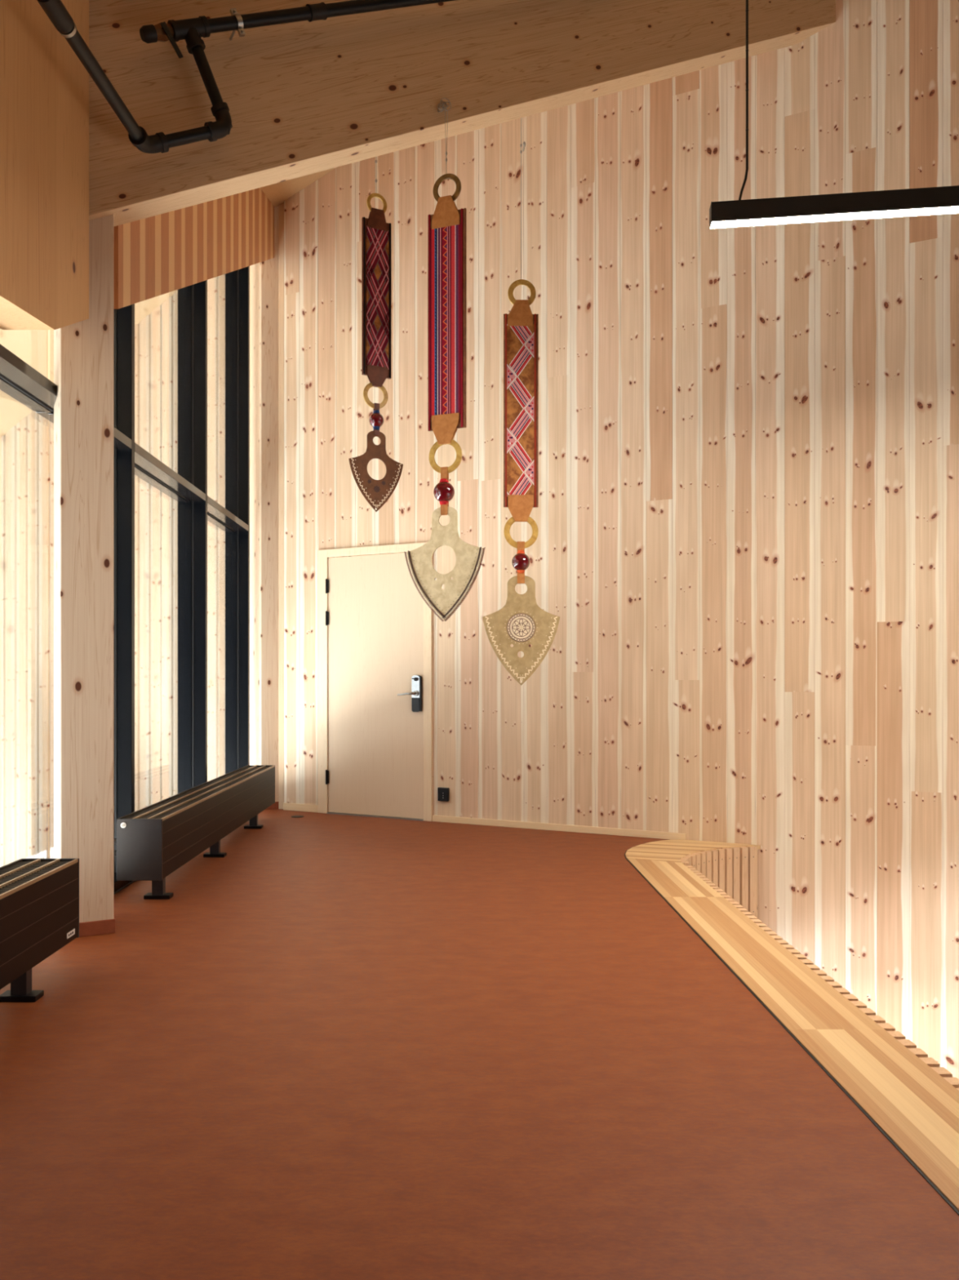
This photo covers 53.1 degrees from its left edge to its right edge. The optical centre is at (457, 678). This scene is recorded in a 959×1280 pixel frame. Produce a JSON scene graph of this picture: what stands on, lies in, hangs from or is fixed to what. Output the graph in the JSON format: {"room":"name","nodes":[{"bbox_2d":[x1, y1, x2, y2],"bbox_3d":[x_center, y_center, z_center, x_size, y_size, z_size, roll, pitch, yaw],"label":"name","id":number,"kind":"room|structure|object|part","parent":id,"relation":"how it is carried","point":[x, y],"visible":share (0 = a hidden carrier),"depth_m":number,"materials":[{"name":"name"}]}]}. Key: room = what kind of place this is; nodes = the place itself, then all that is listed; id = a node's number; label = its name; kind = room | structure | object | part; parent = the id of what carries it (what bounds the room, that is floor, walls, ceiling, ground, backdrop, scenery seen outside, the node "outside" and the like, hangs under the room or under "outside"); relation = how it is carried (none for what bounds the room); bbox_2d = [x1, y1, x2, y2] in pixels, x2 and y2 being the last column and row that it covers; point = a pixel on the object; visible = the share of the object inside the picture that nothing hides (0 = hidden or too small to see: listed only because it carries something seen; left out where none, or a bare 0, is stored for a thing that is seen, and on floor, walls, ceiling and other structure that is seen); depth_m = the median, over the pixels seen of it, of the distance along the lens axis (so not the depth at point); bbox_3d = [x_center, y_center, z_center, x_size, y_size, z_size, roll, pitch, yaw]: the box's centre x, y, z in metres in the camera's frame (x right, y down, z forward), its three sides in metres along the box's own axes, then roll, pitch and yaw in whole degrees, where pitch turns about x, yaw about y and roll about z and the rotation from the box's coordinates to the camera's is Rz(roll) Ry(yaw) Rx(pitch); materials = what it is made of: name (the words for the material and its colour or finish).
{"room":"building lobby","nodes":[
{"label":"building lobby","id":0,"kind":"room"},
{"bbox_2d":[0,0,274,329],"bbox_3d":[-1.655,-2.492,2.480,0.200,3.064,11.360,0,0,0],"label":"wall","id":1,"kind":"structure","parent":0,"point":[44,84],"depth_m":3.78,"materials":[{"name":"beige wood"}]},
{"bbox_2d":[35,266,249,894],"bbox_3d":[-1.861,-1.420,6.315,0.199,5.061,3.710,0,0,0],"label":"window","id":2,"kind":"structure","parent":1,"relation":"in","point":[188,486],"depth_m":6.72,"materials":[{"name":"black metal"}]},
{"bbox_3d":[-1.861,1.080,6.315,0.199,0.060,3.710,0,0,0],"label":"sill rail","id":3,"kind":"part","parent":2,"relation":"part of","materials":[{"name":"black metal"}]},
{"bbox_2d":[260,166,337,207],"bbox_3d":[2.200,-3.978,2.800,8.600,5.653,12.200,0,0,0],"label":"ceiling","id":4,"kind":"structure","parent":0,"point":[277,193],"depth_m":7.86,"materials":[{"name":"beige wood"}]},
{"bbox_2d":[88,0,835,226],"bbox_3d":[0.432,-3.674,5.231,5.070,3.638,0.200,0,0,-27],"label":"roof beam","id":5,"kind":"structure","parent":4,"relation":"attached to","point":[302,98],"depth_m":4.66,"materials":[{"name":"beige wood"}]},
{"bbox_2d":[36,0,455,153],"bbox_3d":[-0.768,-3.000,3.708,1.383,1.781,4.445,0,0,31],"label":"pipe","id":6,"kind":"object","parent":5,"relation":"attached to","point":[191,30],"visible":1,"depth_m":4.15,"materials":[{"name":"black metal"}]},
{"bbox_3d":[-1.223,-2.709,4.094,0.095,0.135,0.051,0,0,-27],"label":"valve lever","id":7,"kind":"part","parent":6,"relation":"part of","materials":[{"name":"black plastic"}]},
{"bbox_2d":[348,159,403,511],"bbox_3d":[-0.419,-1.848,4.950,0.294,1.980,0.077,0,0,-40],"label":"ornament","id":8,"kind":"object","parent":5,"relation":"hanging from","point":[376,258],"visible":1,"depth_m":4.94,"materials":[{"name":"metal"}]},
{"bbox_3d":[-0.419,-1.067,4.950,0.301,0.419,0.007,0,0,-27],"label":"shield plate","id":9,"kind":"part","parent":8,"relation":"part of","materials":[{"name":"brown metal"}]},
{"bbox_2d":[404,97,485,621],"bbox_3d":[-0.064,-1.603,4.841,0.432,2.629,0.106,0,0,33],"label":"ornament","id":10,"kind":"object","parent":5,"relation":"hanging from","point":[447,227],"visible":1,"depth_m":4.83,"materials":[{"name":"fabric"}]},
{"bbox_3d":[-0.065,-0.579,4.842,0.420,0.577,0.007,0,0,21],"label":"shield plate","id":11,"kind":"part","parent":10,"relation":"part of","materials":[{"name":"gold metal"}]},
{"bbox_2d":[482,117,559,685],"bbox_3d":[0.354,-1.553,5.330,0.429,3.183,0.101,0,0,-1],"label":"ornament","id":12,"kind":"object","parent":5,"relation":"hanging from","point":[521,623],"visible":1,"depth_m":5.32,"materials":[{"name":"metal"}]},
{"bbox_3d":[0.354,-0.267,5.330,0.432,0.612,0.007,0,0,-1],"label":"shield plate","id":13,"kind":"part","parent":12,"relation":"part of","materials":[{"name":"gold metal"}]},
{"bbox_2d":[709,0,958,229],"bbox_3d":[1.779,-3.476,3.830,1.500,3.243,0.067,0,0,8],"label":"pendant lamp","id":14,"kind":"object","parent":4,"relation":"hanging from","point":[944,200],"visible":1,"depth_m":3.85,"materials":[{"name":"black metal"}]},
{"bbox_3d":[1.164,-3.080,3.915,0.043,2.295,0.010,0,0,8],"label":"cord","id":15,"kind":"part","parent":14,"relation":"part of","materials":[{"name":"black plastic"}]},
{"bbox_2d":[711,206,958,228],"bbox_3d":[1.779,-1.859,3.830,1.492,0.005,0.057,0,0,8],"label":"diffuser","id":16,"kind":"object","parent":14,"relation":"attached to","point":[837,213],"depth_m":3.86,"materials":[{"name":"white plastic"}]},
{"bbox_2d":[0,808,958,1279],"bbox_3d":[-0.185,1.248,2.710,3.610,0.284,11.820,0,0,0],"label":"floor","id":17,"kind":"structure","parent":0,"point":[340,1046],"depth_m":2.57,"materials":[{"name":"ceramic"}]},
{"bbox_2d":[0,857,79,1001],"bbox_3d":[-1.558,0.899,2.217,0.224,0.422,2.915,0,0,0],"label":"radiator","id":18,"kind":"object","parent":17,"relation":"on","point":[39,897],"visible":1,"depth_m":3.33,"materials":[{"name":"grey metal"}]},
{"bbox_3d":[-1.511,1.039,3.325,0.056,0.106,0.046,0,0,0],"label":"leg","id":19,"kind":"part","parent":18,"relation":"part of","materials":[{"name":"grey metal"}]},
{"bbox_3d":[-1.512,1.100,3.325,0.130,0.020,0.070,0,0,0],"label":"plate","id":20,"kind":"part","parent":18,"relation":"part of","materials":[{"name":"black metal"}]},
{"bbox_2d":[0,858,78,899],"bbox_3d":[-1.558,0.695,2.220,0.220,0.012,2.896,0,0,0],"label":"grille","id":21,"kind":"object","parent":18,"relation":"attached to","point":[20,877],"depth_m":3.44,"materials":[{"name":"brown metal"}]},
{"bbox_3d":[-1.559,0.839,3.669,0.222,0.302,0.012,0,0,0],"label":"plate","id":22,"kind":"part","parent":18,"relation":"part of","materials":[{"name":"grey metal"}]},
{"bbox_2d":[53,214,115,937],"bbox_3d":[-1.671,-0.565,4.284,0.228,3.350,0.347,0,0,-27],"label":"column","id":23,"kind":"structure","parent":17,"relation":"on","point":[83,350],"depth_m":4.15,"materials":[{"name":"brown wood"}]},
{"bbox_2d":[113,764,275,899],"bbox_3d":[-1.583,0.899,6.155,0.271,0.422,2.929,0,0,0],"label":"radiator","id":24,"kind":"object","parent":17,"relation":"on","point":[153,842],"visible":1,"depth_m":5.24,"materials":[{"name":"grey metal"}]},
{"bbox_3d":[-1.559,0.839,4.706,0.222,0.302,0.012,0,0,0],"label":"plate","id":25,"kind":"part","parent":24,"relation":"part of","materials":[{"name":"grey metal"}]},
{"bbox_3d":[-1.512,1.100,4.855,0.130,0.020,0.070,0,0,0],"label":"plate","id":26,"kind":"part","parent":24,"relation":"part of","materials":[{"name":"black metal"}]},
{"bbox_3d":[-1.511,1.039,4.855,0.056,0.106,0.046,0,0,0],"label":"leg","id":27,"kind":"part","parent":24,"relation":"part of","materials":[{"name":"grey metal"}]},
{"bbox_2d":[118,764,275,821],"bbox_3d":[-1.558,0.695,6.160,0.220,0.012,2.896,0,0,0],"label":"grille","id":28,"kind":"object","parent":24,"relation":"attached to","point":[171,808],"depth_m":5.68,"materials":[{"name":"brown metal"}]},
{"bbox_3d":[-1.511,1.039,5.985,0.056,0.106,0.046,0,0,0],"label":"leg","id":29,"kind":"part","parent":24,"relation":"part of","materials":[{"name":"grey metal"}]},
{"bbox_3d":[-1.512,1.100,5.985,0.130,0.020,0.070,0,0,0],"label":"plate","id":30,"kind":"part","parent":24,"relation":"part of","materials":[{"name":"black metal"}]},
{"bbox_3d":[-1.558,0.843,6.160,0.221,0.286,2.896,0,0,0],"label":"casing","id":31,"kind":"part","parent":24,"relation":"part of","materials":[{"name":"black metal"}]},
{"bbox_3d":[-1.511,1.039,7.115,0.056,0.106,0.046,0,0,0],"label":"leg","id":32,"kind":"part","parent":24,"relation":"part of","materials":[{"name":"grey metal"}]},
{"bbox_3d":[-1.512,1.100,7.115,0.130,0.020,0.070,0,0,0],"label":"plate","id":33,"kind":"part","parent":24,"relation":"part of","materials":[{"name":"black metal"}]},
{"bbox_3d":[-1.559,0.839,7.614,0.222,0.302,0.012,0,0,0],"label":"plate","id":34,"kind":"part","parent":24,"relation":"part of","materials":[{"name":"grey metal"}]},
{"bbox_2d":[249,203,284,809],"bbox_3d":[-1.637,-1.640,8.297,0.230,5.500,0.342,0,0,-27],"label":"wall","id":35,"kind":"structure","parent":17,"relation":"on","point":[264,274],"depth_m":8.16,"materials":[{"name":"brown wood"}]},
{"bbox_2d":[624,839,958,1215],"bbox_3d":[1.520,1.567,1.723,0.969,0.926,9.746,0,0,0],"label":"edging","id":36,"kind":"object","parent":17,"relation":"attached to","point":[913,1100],"visible":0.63,"depth_m":3.20,"materials":[{"name":"brown wood"}]},
{"bbox_2d":[284,0,958,1079],"bbox_3d":[2.594,-1.890,6.124,9.040,12.400,0.121,0,0,27],"label":"wall","id":37,"kind":"structure","parent":0,"point":[745,550],"depth_m":6.51,"materials":[{"name":"brown wood"}]},
{"bbox_2d":[283,802,318,812],"bbox_3d":[-1.307,1.080,8.024,0.364,0.060,0.012,0,0,27],"label":"baseboard","id":38,"kind":"structure","parent":37,"relation":"attached to","point":[289,806],"depth_m":8.02,"materials":[{"name":"brown wood"}]},
{"bbox_2d":[318,542,432,821],"bbox_3d":[-0.690,0.025,7.664,1.066,2.170,0.097,0,0,27],"label":"door","id":39,"kind":"structure","parent":37,"relation":"in","point":[375,626],"depth_m":7.69,"materials":[{"name":"white paint"}]},
{"bbox_3d":[-0.389,0.116,7.489,0.162,0.043,0.056,0,0,27],"label":"lever handle","id":40,"kind":"part","parent":39,"relation":"part of","materials":[{"name":"metal"}]},
{"bbox_3d":[-0.317,0.119,7.500,0.080,0.286,0.028,0,0,27],"label":"lock plate","id":41,"kind":"part","parent":39,"relation":"part of","materials":[{"name":"metal"}]},
{"bbox_2d":[437,786,448,801],"bbox_3d":[-0.109,0.895,7.409,0.091,0.103,0.028,0,0,27],"label":"power socket","id":42,"kind":"object","parent":37,"relation":"attached to","point":[442,793],"visible":1,"depth_m":7.39,"materials":[{"name":"black plastic"}]},
{"bbox_2d":[432,814,686,839],"bbox_3d":[0.686,1.086,7.014,1.969,0.048,0.014,0,0,27],"label":"baseboard","id":43,"kind":"structure","parent":37,"relation":"attached to","point":[555,827],"depth_m":6.97,"materials":[{"name":"brown wood"}]},
{"bbox_3d":[-2.000,-0.190,-0.350,0.200,2.600,5.700,0,0,0],"label":"wall","id":44,"kind":"structure","parent":0,"visible":0},
{"bbox_2d":[0,343,57,413],"bbox_3d":[-1.861,-0.390,3.464,0.199,3.000,1.952,0,0,0],"label":"window frame","id":45,"kind":"structure","parent":44,"relation":"in","point":[19,380],"depth_m":4.07,"materials":[{"name":"metal"}]},
{"label":"outside","id":46,"kind":"structure","parent":0,"visible":0},
{"bbox_3d":[-31.050,4.460,0.000,57.900,0.100,80.000,0,0,0],"label":"ground","id":47,"kind":"structure","parent":46,"visible":0},
{"bbox_2d":[0,274,225,866],"bbox_3d":[-5.570,-0.324,10.515,6.860,9.467,0.030,0,0,0],"label":"wall","id":48,"kind":"structure","parent":47,"relation":"on","point":[27,449],"depth_m":10.50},
{"bbox_2d":[0,289,177,437],"bbox_3d":[-5.500,-2.294,8.350,7.000,5.960,4.700,0,0,0],"label":"soffit","id":49,"kind":"structure","parent":48,"relation":"attached to","point":[35,348],"depth_m":9.88,"materials":[{"name":"brown wood"}]}
]}

